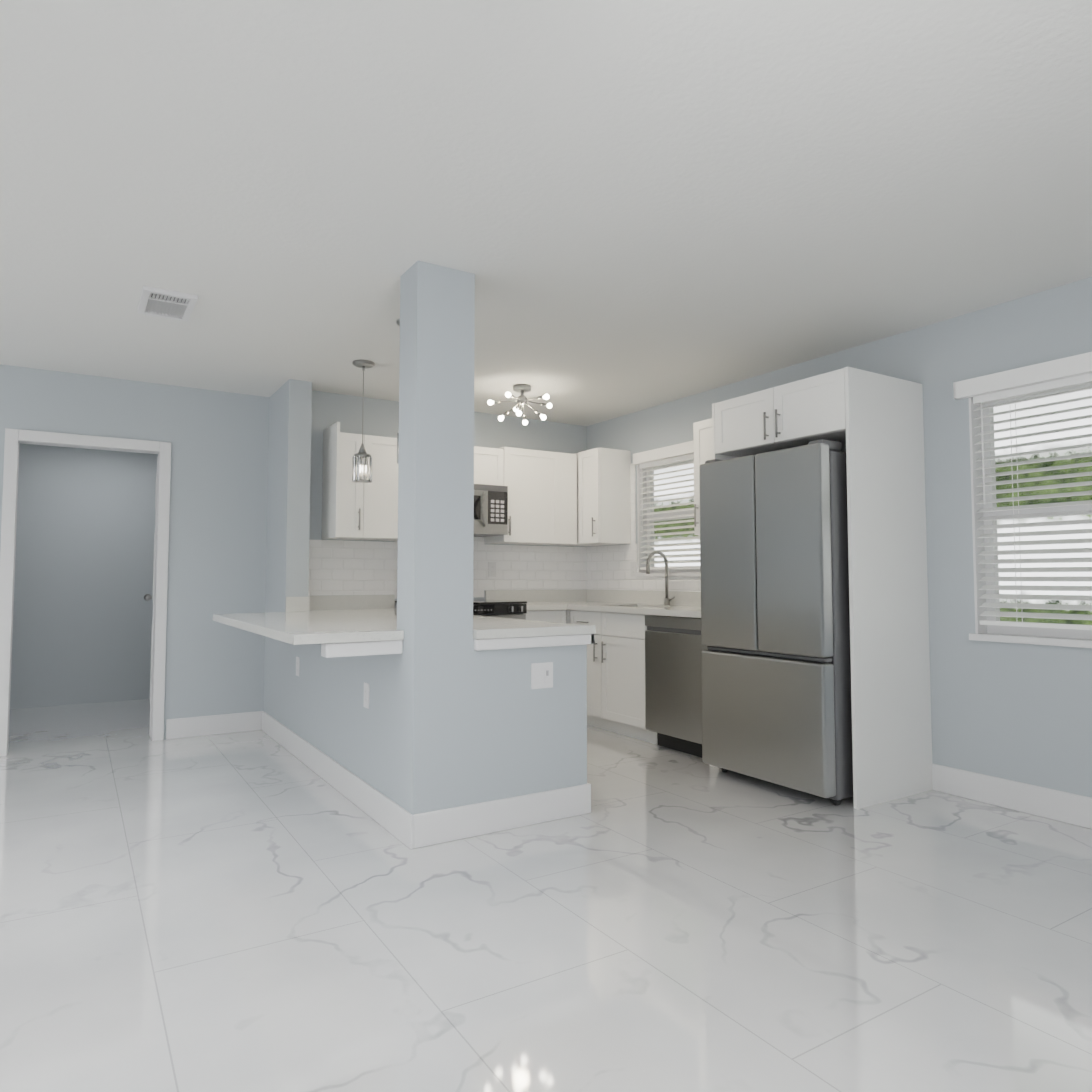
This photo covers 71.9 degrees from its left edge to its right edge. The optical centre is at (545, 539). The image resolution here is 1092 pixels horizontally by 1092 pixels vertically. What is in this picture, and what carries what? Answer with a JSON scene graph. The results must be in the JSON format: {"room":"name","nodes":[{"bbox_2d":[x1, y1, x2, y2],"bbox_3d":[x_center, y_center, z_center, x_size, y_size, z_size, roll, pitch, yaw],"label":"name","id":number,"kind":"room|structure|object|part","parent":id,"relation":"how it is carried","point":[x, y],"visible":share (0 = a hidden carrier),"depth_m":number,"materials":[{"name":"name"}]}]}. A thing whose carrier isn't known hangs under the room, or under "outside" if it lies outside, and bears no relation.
{"room":"kitchen","nodes":[
{"label":"kitchen","id":0,"kind":"room"},
{"bbox_2d":[10,443,157,708],"bbox_3d":[-5.641,0.174,5.735,6.900,2.444,0.100,2,-4,-32],"label":"wall","id":1,"kind":"structure","parent":0,"point":[83,586],"depth_m":6.64,"materials":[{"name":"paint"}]},
{"bbox_2d":[0,364,269,738],"bbox_3d":[-4.569,0.085,4.028,6.900,2.444,0.134,2,-4,-32],"label":"wall","id":2,"kind":"structure","parent":0,"point":[217,552],"depth_m":5.30,"materials":[{"name":"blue paint"}]},
{"bbox_2d":[0,428,170,755],"bbox_3d":[-3.035,0.337,4.978,0.940,2.040,0.136,2,-4,-32],"label":"door frame","id":3,"kind":"structure","parent":2,"relation":"attached to","point":[14,438],"depth_m":4.94,"materials":[{"name":"white wood"}]},
{"bbox_2d":[144,457,157,735],"bbox_3d":[-2.872,0.410,5.631,0.198,1.947,0.779,2,-4,-32],"label":"door","id":4,"kind":"structure","parent":2,"relation":"in","point":[147,597],"depth_m":5.28,"materials":[{"name":"white wood"}]},
{"bbox_2d":[283,642,395,801],"bbox_3d":[-1.129,0.898,4.158,0.150,0.834,2.040,2,-4,-32],"label":"wall","id":5,"kind":"structure","parent":0,"point":[323,705],"depth_m":3.83,"materials":[{"name":"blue paint"}]},
{"bbox_2d":[296,657,299,675],"bbox_3d":[-1.546,0.792,4.681,0.006,0.116,0.070,2,-4,-32],"label":"outlet","id":6,"kind":"object","parent":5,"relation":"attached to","point":[297,665],"visible":1,"depth_m":4.67,"materials":[{"name":"white plastic"}]},
{"bbox_2d":[261,711,413,848],"bbox_3d":[-1.304,1.253,4.263,0.014,0.135,2.864,2,-4,-32],"label":"baseboard","id":7,"kind":"structure","parent":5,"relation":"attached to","point":[393,818],"depth_m":3.74,"materials":[{"name":"white wood"}]},
{"bbox_2d":[363,682,369,708],"bbox_3d":[-0.855,0.744,3.581,0.006,0.116,0.070,2,-4,-32],"label":"outlet","id":8,"kind":"object","parent":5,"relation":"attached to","point":[366,694],"visible":1,"depth_m":3.57,"materials":[{"name":"white plastic"}]},
{"bbox_2d":[213,594,600,644],"bbox_3d":[-1.005,0.413,4.259,1.360,0.139,2.497,2,-4,-32],"label":"countertop","id":9,"kind":"structure","parent":5,"relation":"attached to","point":[329,619],"depth_m":3.88,"materials":[{"name":"stone"}]},
{"bbox_2d":[263,379,586,723],"bbox_3d":[-0.787,0.187,5.976,2.620,2.444,0.610,2,-4,-32],"label":"wall","id":10,"kind":"structure","parent":0,"point":[303,415],"depth_m":5.37,"materials":[{"name":"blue paint"}]},
{"bbox_2d":[321,430,376,540],"bbox_3d":[-1.409,-0.365,5.321,0.252,0.722,0.343,2,-4,-32],"label":"upper cabinet","id":11,"kind":"object","parent":10,"relation":"attached to","point":[347,505],"depth_m":5.20,"materials":[{"name":"white wood"}]},
{"bbox_2d":[373,436,397,540],"bbox_3d":[-1.230,-0.359,5.441,0.404,0.722,0.328,2,-4,-32],"label":"upper cabinet","id":12,"kind":"object","parent":10,"relation":"attached to","point":[385,503],"depth_m":5.32,"materials":[{"name":"white wood"}]},
{"bbox_2d":[308,537,586,598],"bbox_3d":[-0.680,0.220,5.946,2.466,0.485,0.009,2,-4,-32],"label":"backsplash","id":13,"kind":"structure","parent":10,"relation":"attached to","point":[339,567],"depth_m":6.01,"materials":[{"name":"tile"}]},
{"bbox_2d":[474,446,504,485],"bbox_3d":[-0.736,-0.556,5.762,0.760,0.295,0.328,2,-4,-32],"label":"upper cabinet","id":14,"kind":"object","parent":10,"relation":"attached to","point":[489,463],"depth_m":5.76,"materials":[{"name":"white wood"}]},
{"bbox_2d":[474,484,507,536],"bbox_3d":[-0.698,-0.224,5.686,0.756,0.370,0.466,2,-4,-32],"label":"microwave","id":15,"kind":"object","parent":14,"relation":"attached to","point":[490,510],"visible":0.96,"depth_m":5.68,"materials":[{"name":"silver metal"}]},
{"bbox_2d":[484,447,560,545],"bbox_3d":[-0.193,-0.335,6.092,0.518,0.742,0.328,2,-4,-32],"label":"upper cabinet","id":16,"kind":"object","parent":10,"relation":"attached to","point":[542,497],"depth_m":5.96,"materials":[{"name":"white wood"}]},
{"bbox_2d":[485,590,564,597],"bbox_3d":[-0.163,0.474,5.871,0.358,0.139,0.660,2,-4,-32],"label":"countertop","id":17,"kind":"structure","parent":10,"relation":"attached to","point":[508,593],"depth_m":6.26,"materials":[{"name":"stone"}]},
{"bbox_2d":[472,639,586,803],"bbox_3d":[-0.101,0.861,3.452,0.600,0.834,0.150,2,-4,-32],"label":"wall","id":18,"kind":"structure","parent":0,"point":[526,739],"depth_m":3.37,"materials":[{"name":"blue paint"}]},
{"bbox_2d":[321,634,593,657],"bbox_3d":[-0.348,0.465,3.327,1.228,0.059,0.223,2,-4,-32],"label":"trim","id":19,"kind":"structure","parent":18,"relation":"attached to","point":[345,649],"depth_m":3.24,"materials":[{"name":"white"}]},
{"bbox_2d":[413,783,590,848],"bbox_3d":[-0.166,1.202,3.296,0.884,0.135,0.014,2,-4,-32],"label":"baseboard return","id":20,"kind":"object","parent":18,"relation":"attached to","point":[454,823],"visible":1,"depth_m":3.26,"materials":[{"name":"white wood"}]},
{"bbox_2d":[531,662,552,688],"bbox_3d":[-0.016,0.621,3.422,0.116,0.116,0.012,2,-4,-32],"label":"light switch","id":21,"kind":"object","parent":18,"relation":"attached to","point":[541,675],"visible":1,"depth_m":3.42,"materials":[{"name":"white plastic"}]},
{"bbox_2d":[0,699,1091,1091],"bbox_3d":[-2.073,1.233,2.010,9.250,0.060,10.100,2,-4,-32],"label":"floor","id":22,"kind":"structure","parent":0,"point":[254,911],"depth_m":2.32,"materials":[{"name":"tile"}]},
{"bbox_2d":[395,261,474,814],"bbox_3d":[-0.483,0.046,3.284,0.270,2.444,0.200,2,-4,-32],"label":"column","id":23,"kind":"structure","parent":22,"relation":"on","point":[434,711],"depth_m":3.20,"materials":[{"name":"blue paint"}]},
{"bbox_2d":[395,599,526,619],"bbox_3d":[-0.625,0.921,5.518,0.764,0.930,0.709,2,-4,-32],"label":"range","id":24,"kind":"object","parent":22,"relation":"on","point":[502,608],"visible":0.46,"depth_m":5.39,"materials":[{"name":"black metal"}]},
{"bbox_2d":[525,610,565,622],"bbox_3d":[-0.157,0.975,5.865,0.387,0.859,0.631,2,-4,-32],"label":"base cabinet","id":25,"kind":"object","parent":22,"relation":"on","point":[558,616],"depth_m":5.67,"materials":[{"name":"white wood"}]},
{"bbox_2d":[566,610,569,623],"bbox_3d":[0.262,0.990,6.160,0.597,0.859,0.577,2,-4,-32],"label":"base cabinet","id":26,"kind":"object","parent":22,"relation":"on","point":[568,616],"depth_m":5.78,"materials":[{"name":"white"}]},
{"bbox_2d":[570,610,656,743],"bbox_3d":[0.663,0.954,5.489,0.631,0.860,0.908,2,-4,-32],"label":"base cabinet","id":27,"kind":"object","parent":22,"relation":"on","point":[616,677],"depth_m":5.25,"materials":[{"name":"white painted wood"},{"name":"brushed nickel"}]},
{"bbox_2d":[645,615,707,756],"bbox_3d":[1.061,0.923,4.851,0.602,0.855,0.589,2,-4,-32],"label":"dishwasher","id":28,"kind":"object","parent":22,"relation":"on","point":[674,647],"visible":0.38,"depth_m":4.71,"materials":[{"name":"silver metal"}]},
{"bbox_2d":[699,439,852,805],"bbox_3d":[1.420,0.425,4.132,0.765,1.775,0.830,2,-4,-32],"label":"fridge","id":29,"kind":"object","parent":22,"relation":"on","point":[776,655],"visible":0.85,"depth_m":3.80,"materials":[{"name":"silver metal"}]},
{"bbox_2d":[712,367,932,808],"bbox_3d":[1.486,0.248,4.185,0.662,2.135,0.930,2,-4,-32],"label":"enclosure","id":30,"kind":"object","parent":22,"relation":"on","point":[872,422],"visible":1,"depth_m":3.81,"materials":[{"name":"white wood"}]},
{"bbox_2d":[0,0,1091,425],"bbox_3d":[-2.073,-1.268,2.141,9.250,0.060,10.100,2,-4,-32],"label":"ceiling","id":31,"kind":"structure","parent":0,"point":[618,208],"depth_m":2.56,"materials":[{"name":"white paint"}]},
{"bbox_2d":[137,285,197,321],"bbox_3d":[-1.854,-1.147,3.679,0.230,0.020,0.370,2,-4,-32],"label":"ceiling vent","id":32,"kind":"object","parent":31,"relation":"in","point":[164,303],"visible":1,"depth_m":3.66,"materials":[{"name":"white metal"}]},
{"bbox_2d":[352,360,374,482],"bbox_3d":[-1.141,-0.730,4.685,0.136,0.749,0.136,2,-4,-32],"label":"pendant light","id":33,"kind":"object","parent":31,"relation":"hanging from","point":[362,466],"visible":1,"depth_m":4.64,"materials":[{"name":"silver metal"}]},
{"bbox_2d":[396,318,399,463],"bbox_3d":[-0.717,-0.769,3.936,0.136,0.749,0.136,2,-4,-32],"label":"pendant light","id":34,"kind":"object","parent":31,"relation":"hanging from","point":[398,322],"visible":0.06,"depth_m":3.90,"materials":[{"name":"silver metal"}]},
{"bbox_2d":[487,384,551,424],"bbox_3d":[-0.149,-0.951,5.282,0.450,0.245,0.468,2,-4,-32],"label":"sputnik chandelier","id":35,"kind":"object","parent":31,"relation":"hanging from","point":[522,389],"visible":1,"depth_m":5.26,"materials":[{"name":"silver metal"}]},
{"bbox_2d":[630,562,636,576],"bbox_3d":[0.702,0.242,6.040,0.006,0.116,0.070,2,-4,-32],"label":"outlet","id":36,"kind":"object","parent":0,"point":[633,568],"depth_m":6.04,"materials":[{"name":"white plastic"}]},
{"bbox_2d":[587,463,700,591],"bbox_3d":[0.939,-0.122,5.695,0.009,1.029,2.166,2,-4,-32],"label":"backsplash","id":37,"kind":"structure","parent":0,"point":[609,567],"depth_m":6.12,"materials":[{"name":"tile"}]},
{"bbox_2d":[587,277,1091,828],"bbox_3d":[2.339,0.062,3.590,0.164,2.444,7.980,2,-4,-32],"label":"wall","id":38,"kind":"structure","parent":0,"point":[1015,711],"depth_m":3.78,"materials":[{"name":"blue paint"}]},
{"bbox_2d":[558,447,630,545],"bbox_3d":[0.373,-0.333,6.276,0.362,0.757,0.618,2,-4,-32],"label":"upper cabinet","id":39,"kind":"object","parent":38,"relation":"attached to","point":[603,499],"visible":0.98,"depth_m":6.04,"materials":[{"name":"white wood"}]},
{"bbox_2d":[565,590,700,617],"bbox_3d":[0.665,0.454,5.497,0.647,0.139,2.174,2,-4,-32],"label":"countertop","id":40,"kind":"structure","parent":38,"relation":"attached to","point":[684,604],"depth_m":5.64,"materials":[{"name":"stone"}]},
{"bbox_2d":[646,551,674,604],"bbox_3d":[0.844,0.285,5.534,0.218,0.401,0.112,2,-4,-32],"label":"kitchen faucet","id":41,"kind":"object","parent":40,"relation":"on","point":[667,600],"visible":1,"depth_m":5.58,"materials":[{"name":"silver metal"}]},
{"bbox_2d":[635,460,699,576],"bbox_3d":[1.019,-0.176,5.699,0.175,0.920,0.870,2,-4,-32],"label":"window","id":42,"kind":"structure","parent":38,"relation":"in","point":[675,573],"depth_m":6.01,"materials":[{"name":"white plastic"}]},
{"bbox_2d":[633,441,699,569],"bbox_3d":[0.973,-0.239,5.673,0.107,0.927,0.870,2,-4,-32],"label":"window blinds","id":43,"kind":"object","parent":42,"relation":"attached to","point":[675,453],"visible":0.58,"depth_m":5.75,"materials":[{"name":"white plastic"}]},
{"bbox_3d":[1.055,-0.185,5.722,0.004,0.786,0.756,2,-4,-32],"label":"window glass","id":44,"kind":"part","parent":42,"relation":"part of","materials":[{"name":"clear glass"}]},
{"bbox_2d":[693,418,712,534],"bbox_3d":[1.238,-0.410,4.899,0.362,0.756,0.477,2,-4,-32],"label":"upper cabinet","id":45,"kind":"object","parent":38,"relation":"attached to","point":[702,436],"visible":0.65,"depth_m":4.98,"materials":[{"name":"white wood"}]},
{"bbox_2d":[968,383,1091,647],"bbox_3d":[2.594,-0.148,3.183,0.175,1.240,1.540,2,-4,-32],"label":"window","id":46,"kind":"structure","parent":38,"relation":"in","point":[1048,636],"depth_m":3.75,"materials":[{"name":"white plastic"}]},
{"bbox_2d":[953,352,1091,629],"bbox_3d":[2.549,-0.220,3.158,0.107,1.228,1.600,2,-4,-32],"label":"window blinds","id":47,"kind":"object","parent":46,"relation":"attached to","point":[1066,372],"visible":1,"depth_m":3.56,"materials":[{"name":"white plastic"}]},
{"bbox_3d":[2.630,-0.157,3.205,0.004,1.106,1.386,2,-4,-32],"label":"window glass","id":48,"kind":"part","parent":46,"relation":"part of","materials":[{"name":"clear glass"}]},
{"label":"outside","id":49,"kind":"structure","parent":0,"visible":0},
{"bbox_2d":[654,389,1091,624],"bbox_3d":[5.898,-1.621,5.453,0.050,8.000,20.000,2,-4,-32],"label":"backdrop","id":50,"kind":"structure","parent":49,"point":[1048,464],"depth_m":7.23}
]}

